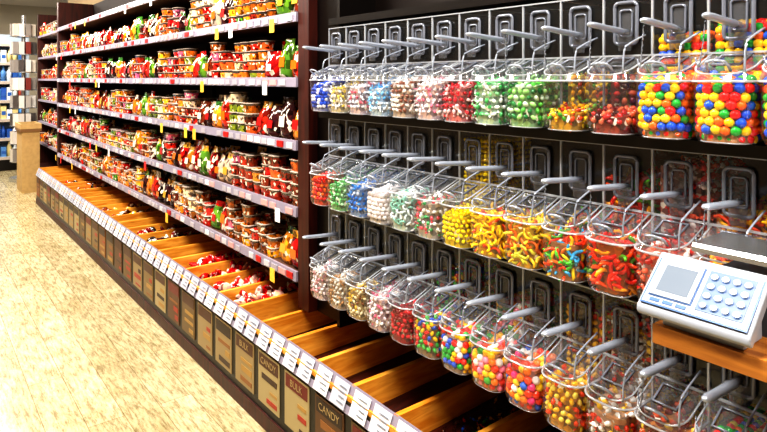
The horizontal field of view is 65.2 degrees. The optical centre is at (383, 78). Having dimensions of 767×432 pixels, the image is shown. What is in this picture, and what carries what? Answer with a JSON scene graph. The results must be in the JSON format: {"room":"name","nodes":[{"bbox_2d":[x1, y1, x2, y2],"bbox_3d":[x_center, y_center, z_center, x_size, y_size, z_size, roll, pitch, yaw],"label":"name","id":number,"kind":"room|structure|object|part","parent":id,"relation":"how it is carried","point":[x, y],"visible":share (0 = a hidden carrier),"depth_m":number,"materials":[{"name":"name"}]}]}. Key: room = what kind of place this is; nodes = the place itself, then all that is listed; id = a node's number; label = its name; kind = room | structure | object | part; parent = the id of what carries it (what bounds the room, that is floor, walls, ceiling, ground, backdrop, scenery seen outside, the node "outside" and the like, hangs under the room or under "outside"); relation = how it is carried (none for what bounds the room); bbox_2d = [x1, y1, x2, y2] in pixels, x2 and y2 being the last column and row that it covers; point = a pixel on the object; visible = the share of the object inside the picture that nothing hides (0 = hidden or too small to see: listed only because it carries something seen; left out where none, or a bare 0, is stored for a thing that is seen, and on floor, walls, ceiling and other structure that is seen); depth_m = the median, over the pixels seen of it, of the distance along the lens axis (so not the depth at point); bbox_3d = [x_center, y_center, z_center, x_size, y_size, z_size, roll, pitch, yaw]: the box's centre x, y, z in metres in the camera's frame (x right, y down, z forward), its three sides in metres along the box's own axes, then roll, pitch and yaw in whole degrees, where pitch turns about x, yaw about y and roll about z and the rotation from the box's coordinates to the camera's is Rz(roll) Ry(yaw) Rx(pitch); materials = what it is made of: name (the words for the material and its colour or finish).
{"room":"food shop","nodes":[
{"label":"food shop","id":0,"kind":"room"},
{"bbox_2d":[0,4,56,112],"bbox_3d":[-8.899,-0.050,13.550,9.200,3.300,0.100,0,0,-38],"label":"wall","id":1,"kind":"structure","parent":0,"point":[9,14],"depth_m":13.94,"materials":[{"name":"paint"}]},
{"bbox_2d":[0,0,67,7],"bbox_3d":[-3.110,-1.750,6.207,9.200,0.100,18.800,0,0,-38],"label":"ceiling","id":2,"kind":"structure","parent":0,"point":[38,3],"depth_m":13.33,"materials":[{"name":"white"}]},
{"bbox_2d":[68,0,102,4],"bbox_3d":[-0.944,-0.050,4.541,0.100,3.300,13.500,0,0,-38],"label":"wall","id":3,"kind":"structure","parent":0,"point":[92,2],"depth_m":8.82,"materials":[{"name":"paint"}]},
{"bbox_2d":[0,170,265,431],"bbox_3d":[-3.110,1.650,6.207,9.200,0.100,18.800,0,0,-38],"label":"floor","id":4,"kind":"structure","parent":0,"point":[78,353],"depth_m":3.50,"materials":[{"name":"brown wood"}]},
{"bbox_2d":[0,34,28,170],"bbox_3d":[-7.743,0.400,9.838,3.300,2.400,0.460,0,0,-38],"label":"shelving","id":5,"kind":"object","parent":4,"relation":"on","point":[5,165],"visible":0.43,"depth_m":10.53,"materials":[{"name":"silver metal"}]},
{"bbox_2d":[9,15,36,182],"bbox_3d":[-5.680,0.300,9.466,0.400,2.600,0.400,0,0,-38],"label":"rack","id":6,"kind":"object","parent":4,"relation":"on","point":[22,30],"visible":0.73,"depth_m":9.34,"materials":[{"name":"silver metal"}]},
{"bbox_2d":[15,121,41,193],"bbox_3d":[-5.115,1.115,8.637,0.260,0.970,0.540,0,0,-38],"label":"bin","id":7,"kind":"object","parent":4,"relation":"on","point":[28,133],"visible":0.99,"depth_m":8.45,"materials":[{"name":"brown"}]},
{"bbox_2d":[37,14,65,167],"bbox_3d":[-4.665,0.300,8.744,0.440,2.600,1.810,0,0,-38],"label":"shelving","id":8,"kind":"object","parent":4,"relation":"on","point":[46,24],"visible":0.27,"depth_m":9.15,"materials":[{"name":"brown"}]},
{"bbox_2d":[36,165,591,431],"bbox_3d":[-1.350,1.362,4.290,0.669,0.476,9.272,0,0,-38],"label":"bins","id":9,"kind":"object","parent":4,"relation":"on","point":[290,368],"visible":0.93,"depth_m":2.94,"materials":[{"name":"brown wood"}]},
{"bbox_2d":[55,0,316,312],"bbox_3d":[-2.156,0.065,5.521,0.510,2.130,6.340,0,0,-38],"label":"shelving","id":10,"kind":"object","parent":9,"relation":"on","point":[201,112],"visible":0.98,"depth_m":4.12,"materials":[{"name":"brown laminate"}]},
{"bbox_2d":[317,0,766,427],"bbox_3d":[0.461,0.065,1.733,0.670,2.130,2.850,0,0,-38],"label":"rack","id":11,"kind":"object","parent":9,"relation":"on","point":[709,356],"visible":0.3,"depth_m":2.11,"materials":[{"name":"black metal"}]},
{"bbox_2d":[302,215,343,300],"bbox_3d":[-0.174,0.759,2.651,0.421,0.369,0.139,0,0,-38],"label":"dispenser","id":12,"kind":"object","parent":11,"relation":"on","point":[319,281],"visible":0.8,"depth_m":2.57,"materials":[{"name":"clear plastic"}]},
{"bbox_3d":[-0.254,0.744,2.588,0.136,0.116,0.135,0,0,-38],"label":"lid","id":13,"kind":"part","parent":12,"relation":"part of","materials":[{"name":"plastic"}]},
{"bbox_2d":[302,119,345,205],"bbox_3d":[-0.174,0.357,2.651,0.421,0.366,0.139,0,0,-38],"label":"dispenser","id":14,"kind":"object","parent":11,"relation":"on","point":[321,183],"visible":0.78,"depth_m":2.56,"materials":[{"name":"clear plastic"}]},
{"bbox_3d":[-0.254,0.344,2.588,0.136,0.116,0.135,0,0,-38],"label":"lid","id":15,"kind":"part","parent":14,"relation":"part of","materials":[{"name":"plastic"}]},
{"bbox_2d":[319,220,362,310],"bbox_3d":[-0.090,0.758,2.545,0.421,0.368,0.139,0,0,-38],"label":"dispenser","id":16,"kind":"object","parent":11,"relation":"on","point":[339,284],"visible":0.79,"depth_m":2.46,"materials":[{"name":"clear plastic"}]},
{"bbox_3d":[-0.171,0.744,2.482,0.136,0.116,0.135,0,0,-38],"label":"lid","id":17,"kind":"part","parent":16,"relation":"part of","materials":[{"name":"plastic"}]},
{"bbox_2d":[302,26,385,111],"bbox_3d":[-0.174,-0.043,2.651,0.421,0.366,0.139,0,0,-38],"label":"dispenser","id":18,"kind":"object","parent":11,"relation":"on","point":[320,91],"visible":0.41,"depth_m":2.56,"materials":[{"name":"clear plastic"}]},
{"bbox_3d":[-0.254,-0.056,2.588,0.136,0.116,0.135,0,0,-38],"label":"lid","id":19,"kind":"part","parent":18,"relation":"part of","materials":[{"name":"plastic"}]},
{"bbox_2d":[319,24,398,112],"bbox_3d":[-0.090,-0.042,2.545,0.421,0.368,0.140,0,0,-38],"label":"dispenser","id":20,"kind":"object","parent":11,"relation":"on","point":[338,98],"visible":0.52,"depth_m":2.48,"materials":[{"name":"clear plastic"}]},
{"bbox_3d":[-0.171,-0.056,2.482,0.136,0.116,0.135,0,0,-38],"label":"lid","id":21,"kind":"part","parent":20,"relation":"part of","materials":[{"name":"plastic"}]},
{"bbox_2d":[319,120,403,211],"bbox_3d":[-0.090,0.358,2.545,0.421,0.368,0.140,0,0,-38],"label":"dispenser","id":22,"kind":"object","parent":11,"relation":"on","point":[339,189],"visible":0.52,"depth_m":2.47,"materials":[{"name":"clear plastic"}]},
{"bbox_3d":[-0.171,0.344,2.482,0.136,0.116,0.135,0,0,-38],"label":"lid","id":23,"kind":"part","parent":22,"relation":"part of","materials":[{"name":"plastic"}]},
{"bbox_2d":[338,22,409,114],"bbox_3d":[-0.007,-0.042,2.439,0.421,0.368,0.139,0,0,-38],"label":"dispenser","id":24,"kind":"object","parent":11,"relation":"on","point":[358,96],"visible":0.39,"depth_m":2.35,"materials":[{"name":"clear plastic"}]},
{"bbox_3d":[-0.087,-0.056,2.376,0.136,0.116,0.135,0,0,-38],"label":"lid","id":25,"kind":"part","parent":24,"relation":"part of","materials":[{"name":"plastic"}]},
{"bbox_2d":[338,226,414,319],"bbox_3d":[-0.006,0.758,2.438,0.421,0.369,0.140,0,0,-38],"label":"dispenser","id":26,"kind":"object","parent":11,"relation":"on","point":[358,300],"visible":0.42,"depth_m":2.36,"materials":[{"name":"clear plastic"}]},
{"bbox_3d":[-0.087,0.744,2.376,0.136,0.116,0.135,0,0,-38],"label":"lid","id":27,"kind":"part","parent":26,"relation":"part of","materials":[{"name":"plastic"}]},
{"bbox_2d":[338,122,424,217],"bbox_3d":[-0.006,0.359,2.438,0.421,0.370,0.141,0,0,-38],"label":"dispenser","id":28,"kind":"object","parent":11,"relation":"on","point":[358,193],"visible":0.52,"depth_m":2.38,"materials":[{"name":"clear plastic"}]},
{"bbox_3d":[-0.087,0.344,2.376,0.136,0.116,0.135,0,0,-38],"label":"lid","id":29,"kind":"part","parent":28,"relation":"part of","materials":[{"name":"plastic"}]},
{"bbox_2d":[359,124,407,224],"bbox_3d":[0.077,0.357,2.332,0.421,0.366,0.139,0,0,-38],"label":"dispenser","id":30,"kind":"object","parent":11,"relation":"on","point":[378,203],"visible":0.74,"depth_m":2.24,"materials":[{"name":"clear plastic"}]},
{"bbox_3d":[-0.003,0.344,2.269,0.136,0.116,0.135,0,0,-38],"label":"lid","id":31,"kind":"part","parent":30,"relation":"part of","materials":[{"name":"plastic"}]},
{"bbox_2d":[359,233,437,332],"bbox_3d":[0.077,0.759,2.332,0.421,0.370,0.140,0,0,-38],"label":"dispenser","id":32,"kind":"object","parent":11,"relation":"on","point":[380,309],"visible":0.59,"depth_m":2.27,"materials":[{"name":"clear plastic"}]},
{"bbox_3d":[-0.003,0.744,2.269,0.136,0.116,0.135,0,0,-38],"label":"lid","id":33,"kind":"part","parent":32,"relation":"part of","materials":[{"name":"plastic"}]},
{"bbox_2d":[359,19,451,116],"bbox_3d":[0.077,-0.042,2.332,0.421,0.367,0.140,0,0,-38],"label":"dispenser","id":34,"kind":"object","parent":11,"relation":"on","point":[380,103],"visible":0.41,"depth_m":2.25,"materials":[{"name":"clear plastic"}]},
{"bbox_3d":[-0.003,-0.056,2.269,0.136,0.116,0.135,0,0,-38],"label":"lid","id":35,"kind":"part","parent":34,"relation":"part of","materials":[{"name":"plastic"}]},
{"bbox_2d":[381,126,434,231],"bbox_3d":[0.161,0.357,2.226,0.421,0.366,0.139,0,0,-38],"label":"dispenser","id":36,"kind":"object","parent":11,"relation":"on","point":[403,207],"visible":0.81,"depth_m":2.14,"materials":[{"name":"clear plastic"}]},
{"bbox_3d":[0.081,0.344,2.163,0.136,0.116,0.135,0,0,-38],"label":"lid","id":37,"kind":"part","parent":36,"relation":"part of","materials":[{"name":"plastic"}]},
{"bbox_2d":[381,241,437,345],"bbox_3d":[0.161,0.757,2.226,0.421,0.366,0.139,0,0,-38],"label":"dispenser","id":38,"kind":"object","parent":11,"relation":"on","point":[403,322],"visible":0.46,"depth_m":2.15,"materials":[{"name":"clear plastic"}]},
{"bbox_3d":[0.081,0.744,2.163,0.136,0.116,0.135,0,0,-38],"label":"lid","id":39,"kind":"part","parent":38,"relation":"part of","materials":[{"name":"plastic"}]},
{"bbox_2d":[381,16,474,118],"bbox_3d":[0.161,-0.043,2.226,0.421,0.366,0.139,0,0,-38],"label":"dispenser","id":40,"kind":"object","parent":11,"relation":"on","point":[403,98],"visible":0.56,"depth_m":2.14,"materials":[{"name":"clear plastic"}]},
{"bbox_3d":[0.081,-0.056,2.163,0.136,0.116,0.135,0,0,-38],"label":"lid","id":41,"kind":"part","parent":40,"relation":"part of","materials":[{"name":"plastic"}]},
{"bbox_2d":[406,129,464,239],"bbox_3d":[0.245,0.358,2.119,0.421,0.369,0.140,0,0,-38],"label":"dispenser","id":42,"kind":"object","parent":11,"relation":"on","point":[428,213],"visible":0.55,"depth_m":2.04,"materials":[{"name":"clear plastic"}]},
{"bbox_3d":[0.165,0.344,2.057,0.136,0.116,0.135,0,0,-38],"label":"lid","id":43,"kind":"part","parent":42,"relation":"part of","materials":[{"name":"plastic"}]},
{"bbox_2d":[406,13,488,120],"bbox_3d":[0.245,-0.042,2.120,0.421,0.368,0.139,0,0,-38],"label":"dispenser","id":44,"kind":"object","parent":11,"relation":"on","point":[428,94],"visible":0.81,"depth_m":2.03,"materials":[{"name":"clear plastic"}]},
{"bbox_3d":[0.165,-0.056,2.057,0.136,0.116,0.135,0,0,-38],"label":"lid","id":45,"kind":"part","parent":44,"relation":"part of","materials":[{"name":"plastic"}]},
{"bbox_2d":[406,249,501,359],"bbox_3d":[0.245,0.757,2.120,0.421,0.366,0.139,0,0,-38],"label":"dispenser","id":46,"kind":"object","parent":11,"relation":"on","point":[427,331],"visible":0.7,"depth_m":2.08,"materials":[{"name":"clear plastic"}]},
{"bbox_3d":[0.165,0.744,2.057,0.136,0.116,0.135,0,0,-38],"label":"lid","id":47,"kind":"part","parent":46,"relation":"part of","materials":[{"name":"plastic"}]},
{"bbox_2d":[434,258,495,374],"bbox_3d":[0.329,0.757,2.013,0.421,0.366,0.139,0,0,-38],"label":"dispenser","id":48,"kind":"object","parent":11,"relation":"on","point":[457,348],"visible":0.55,"depth_m":1.93,"materials":[{"name":"clear plastic"}]},
{"bbox_3d":[0.249,0.744,1.950,0.136,0.116,0.135,0,0,-38],"label":"lid","id":49,"kind":"part","parent":48,"relation":"part of","materials":[{"name":"plastic"}]},
{"bbox_2d":[434,9,530,123],"bbox_3d":[0.329,-0.042,2.013,0.421,0.369,0.139,0,0,-38],"label":"dispenser","id":50,"kind":"object","parent":11,"relation":"on","point":[458,108],"visible":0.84,"depth_m":1.93,"materials":[{"name":"clear plastic"}]},
{"bbox_3d":[0.249,-0.056,1.950,0.136,0.116,0.135,0,0,-38],"label":"lid","id":51,"kind":"part","parent":50,"relation":"part of","materials":[{"name":"plastic"}]},
{"bbox_2d":[434,131,531,248],"bbox_3d":[0.329,0.357,2.013,0.421,0.366,0.139,0,0,-38],"label":"dispenser","id":52,"kind":"object","parent":11,"relation":"on","point":[458,227],"visible":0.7,"depth_m":1.98,"materials":[{"name":"clear plastic"}]},
{"bbox_3d":[0.249,0.344,1.950,0.136,0.116,0.135,0,0,-38],"label":"lid","id":53,"kind":"part","parent":52,"relation":"part of","materials":[{"name":"plastic"}]},
{"bbox_2d":[466,268,567,392],"bbox_3d":[0.412,0.757,1.907,0.421,0.366,0.139,0,0,-38],"label":"dispenser","id":54,"kind":"object","parent":11,"relation":"on","point":[490,362],"visible":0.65,"depth_m":1.87,"materials":[{"name":"clear plastic"}]},
{"bbox_3d":[0.333,0.744,1.844,0.136,0.116,0.135,0,0,-38],"label":"lid","id":55,"kind":"part","parent":54,"relation":"part of","materials":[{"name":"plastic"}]},
{"bbox_2d":[466,5,567,125],"bbox_3d":[0.413,-0.041,1.907,0.421,0.370,0.140,0,0,-38],"label":"dispenser","id":56,"kind":"object","parent":11,"relation":"on","point":[491,100],"visible":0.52,"depth_m":1.82,"materials":[{"name":"clear plastic"}]},
{"bbox_3d":[0.333,-0.056,1.844,0.136,0.116,0.135,0,0,-38],"label":"lid","id":57,"kind":"part","parent":56,"relation":"part of","materials":[{"name":"plastic"}]},
{"bbox_2d":[466,134,569,258],"bbox_3d":[0.416,0.360,1.908,0.429,0.371,0.147,0,0,-38],"label":"dispenser","id":58,"kind":"object","parent":11,"relation":"on","point":[490,226],"visible":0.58,"depth_m":1.83,"materials":[{"name":"clear plastic"}]},
{"bbox_3d":[0.333,0.344,1.844,0.136,0.116,0.135,0,0,-38],"label":"lid","id":59,"kind":"part","parent":58,"relation":"part of","materials":[{"name":"plastic"}]},
{"bbox_2d":[501,279,560,412],"bbox_3d":[0.496,0.757,1.801,0.421,0.366,0.139,0,0,-38],"label":"dispenser","id":60,"kind":"object","parent":11,"relation":"on","point":[526,383],"visible":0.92,"depth_m":1.71,"materials":[{"name":"clear plastic"}]},
{"bbox_3d":[0.416,0.744,1.738,0.136,0.116,0.135,0,0,-38],"label":"lid","id":61,"kind":"part","parent":60,"relation":"part of","materials":[{"name":"plastic"}]},
{"bbox_2d":[501,137,564,270],"bbox_3d":[0.496,0.360,1.800,0.422,0.372,0.146,0,0,-38],"label":"dispenser","id":62,"kind":"object","parent":11,"relation":"on","point":[526,241],"visible":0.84,"depth_m":1.72,"materials":[{"name":"clear plastic"}]},
{"bbox_3d":[0.416,0.344,1.738,0.136,0.116,0.135,0,0,-38],"label":"lid","id":63,"kind":"part","parent":62,"relation":"part of","materials":[{"name":"plastic"}]},
{"bbox_2d":[501,0,605,128],"bbox_3d":[0.496,-0.043,1.801,0.421,0.366,0.139,0,0,-38],"label":"dispenser","id":64,"kind":"object","parent":11,"relation":"on","point":[530,100],"visible":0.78,"depth_m":1.72,"materials":[{"name":"clear plastic"}]},
{"bbox_3d":[0.416,-0.056,1.738,0.136,0.116,0.135,0,0,-38],"label":"lid","id":65,"kind":"part","parent":64,"relation":"part of","materials":[{"name":"plastic"}]},
{"bbox_2d":[541,141,612,282],"bbox_3d":[0.581,0.360,1.693,0.422,0.373,0.144,0,0,-38],"label":"dispenser","id":66,"kind":"object","parent":11,"relation":"on","point":[565,251],"visible":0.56,"depth_m":1.63,"materials":[{"name":"clear plastic"}]},
{"bbox_3d":[0.500,0.344,1.631,0.136,0.116,0.135,0,0,-38],"label":"lid","id":67,"kind":"part","parent":66,"relation":"part of","materials":[{"name":"plastic"}]},
{"bbox_2d":[541,291,637,431],"bbox_3d":[0.580,0.757,1.694,0.421,0.366,0.139,0,0,-38],"label":"dispenser","id":68,"kind":"object","parent":11,"relation":"on","point":[587,325],"visible":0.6,"depth_m":1.64,"materials":[{"name":"clear plastic"}]},
{"bbox_3d":[0.500,0.744,1.631,0.136,0.116,0.135,0,0,-38],"label":"lid","id":69,"kind":"part","parent":68,"relation":"part of","materials":[{"name":"plastic"}]},
{"bbox_2d":[541,0,649,132],"bbox_3d":[0.581,-0.041,1.694,0.421,0.369,0.140,0,0,-38],"label":"dispenser","id":70,"kind":"object","parent":11,"relation":"on","point":[570,117],"visible":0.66,"depth_m":1.65,"materials":[{"name":"clear plastic"}]},
{"bbox_3d":[0.500,-0.056,1.631,0.136,0.116,0.135,0,0,-38],"label":"lid","id":71,"kind":"part","parent":70,"relation":"part of","materials":[{"name":"plastic"}]},
{"bbox_2d":[584,0,650,135],"bbox_3d":[0.664,-0.043,1.588,0.421,0.366,0.139,0,0,-38],"label":"dispenser","id":72,"kind":"object","parent":11,"relation":"on","point":[620,117],"visible":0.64,"depth_m":1.53,"materials":[{"name":"clear plastic"}]},
{"bbox_3d":[0.584,-0.056,1.525,0.136,0.116,0.135,0,0,-38],"label":"lid","id":73,"kind":"part","parent":72,"relation":"part of","materials":[{"name":"plastic"}]},
{"bbox_2d":[584,145,659,297],"bbox_3d":[0.670,0.360,1.592,0.436,0.373,0.150,0,0,-36],"label":"dispenser","id":74,"kind":"object","parent":11,"relation":"on","point":[614,255],"visible":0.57,"depth_m":1.53,"materials":[{"name":"clear plastic"}]},
{"bbox_3d":[0.584,0.344,1.525,0.136,0.116,0.135,0,0,-38],"label":"lid","id":75,"kind":"part","parent":74,"relation":"part of","materials":[{"name":"plastic"}]},
{"bbox_2d":[584,299,690,431],"bbox_3d":[0.664,0.759,1.588,0.422,0.370,0.142,0,0,-38],"label":"dispenser","id":76,"kind":"object","parent":11,"relation":"on","point":[631,345],"visible":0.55,"depth_m":1.55,"materials":[{"name":"clear plastic"}]},
{"bbox_3d":[0.584,0.744,1.525,0.136,0.116,0.135,0,0,-38],"label":"lid","id":77,"kind":"part","parent":76,"relation":"part of","materials":[{"name":"plastic"}]},
{"bbox_2d":[634,0,714,139],"bbox_3d":[0.748,-0.043,1.482,0.421,0.366,0.139,0,0,-38],"label":"dispenser","id":78,"kind":"object","parent":11,"relation":"on","point":[666,103],"visible":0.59,"depth_m":1.41,"materials":[{"name":"clear plastic"}]},
{"bbox_3d":[0.668,-0.056,1.419,0.136,0.116,0.135,0,0,-38],"label":"lid","id":79,"kind":"part","parent":78,"relation":"part of","materials":[{"name":"plastic"}]},
{"bbox_2d":[635,346,742,431],"bbox_3d":[0.748,0.757,1.482,0.421,0.366,0.139,0,0,-38],"label":"dispenser","id":80,"kind":"object","parent":11,"relation":"on","point":[678,415],"visible":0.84,"depth_m":1.45,"materials":[{"name":"clear plastic"}]},
{"bbox_3d":[0.668,0.744,1.419,0.136,0.116,0.135,0,0,-38],"label":"lid","id":81,"kind":"part","parent":80,"relation":"part of","materials":[{"name":"plastic"}]},
{"bbox_2d":[634,150,747,296],"bbox_3d":[0.748,0.358,1.482,0.422,0.368,0.140,0,0,-38],"label":"dispenser","id":82,"kind":"object","parent":11,"relation":"on","point":[686,184],"visible":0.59,"depth_m":1.46,"materials":[{"name":"clear plastic"}]},
{"bbox_3d":[0.668,0.344,1.419,0.136,0.116,0.135,0,0,-38],"label":"lid","id":83,"kind":"part","parent":82,"relation":"part of","materials":[{"name":"plastic"}]},
{"bbox_2d":[653,320,766,382],"bbox_3d":[0.936,0.507,0.897,0.382,0.090,0.950,0,0,-38],"label":"shelf","id":84,"kind":"object","parent":11,"relation":"attached to","point":[751,362],"depth_m":1.05,"materials":[{"name":"brown wood"}]},
{"bbox_2d":[637,232,766,349],"bbox_3d":[0.722,0.390,1.032,0.252,0.144,0.467,0,0,-38],"label":"weighing scale","id":85,"kind":"object","parent":84,"relation":"on","point":[726,304],"visible":1,"depth_m":1.08,"materials":[{"name":"white plastic"},{"name":"metal"}]},
{"bbox_3d":[0.578,0.383,1.090,0.092,0.074,0.185,0,0,-38],"label":"terminal panel","id":86,"kind":"part","parent":85,"relation":"part of","materials":[{"name":"grey plastic"}]},
{"bbox_3d":[0.782,0.390,1.046,0.140,0.144,0.415,0,0,-38],"label":"platter","id":87,"kind":"part","parent":85,"relation":"part of","materials":[{"name":"grey"}]},
{"bbox_2d":[691,0,766,144],"bbox_3d":[0.832,-0.043,1.375,0.421,0.366,0.139,0,0,-38],"label":"dispenser","id":88,"kind":"object","parent":11,"relation":"on","point":[729,110],"visible":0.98,"depth_m":1.30,"materials":[{"name":"clear plastic"}]},
{"bbox_3d":[0.752,-0.056,1.312,0.136,0.116,0.135,0,0,-38],"label":"lid","id":89,"kind":"part","parent":88,"relation":"part of","materials":[{"name":"plastic"}]},
{"bbox_2d":[692,155,766,264],"bbox_3d":[0.833,0.360,1.373,0.421,0.372,0.144,0,0,-38],"label":"dispenser","id":90,"kind":"object","parent":11,"relation":"on","point":[748,218],"visible":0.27,"depth_m":1.35,"materials":[{"name":"clear plastic"}]},
{"bbox_3d":[0.752,0.344,1.312,0.136,0.116,0.135,0,0,-38],"label":"lid","id":91,"kind":"part","parent":90,"relation":"part of","materials":[{"name":"plastic"}]},
{"bbox_2d":[693,367,766,431],"bbox_3d":[0.832,0.757,1.375,0.421,0.366,0.139,0,0,-38],"label":"dispenser","id":92,"kind":"object","parent":11,"relation":"on","point":[753,418],"visible":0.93,"depth_m":1.34,"materials":[{"name":"clear plastic"}]},
{"bbox_3d":[0.752,0.744,1.312,0.136,0.116,0.135,0,0,-38],"label":"lid","id":93,"kind":"part","parent":92,"relation":"part of","materials":[{"name":"plastic"}]},
{"bbox_2d":[758,56,766,144],"bbox_3d":[0.915,-0.043,1.269,0.421,0.366,0.139,0,0,-38],"label":"dispenser","id":94,"kind":"object","parent":11,"relation":"on","point":[764,106],"visible":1,"depth_m":1.23,"materials":[{"name":"clear plastic"}]}
]}

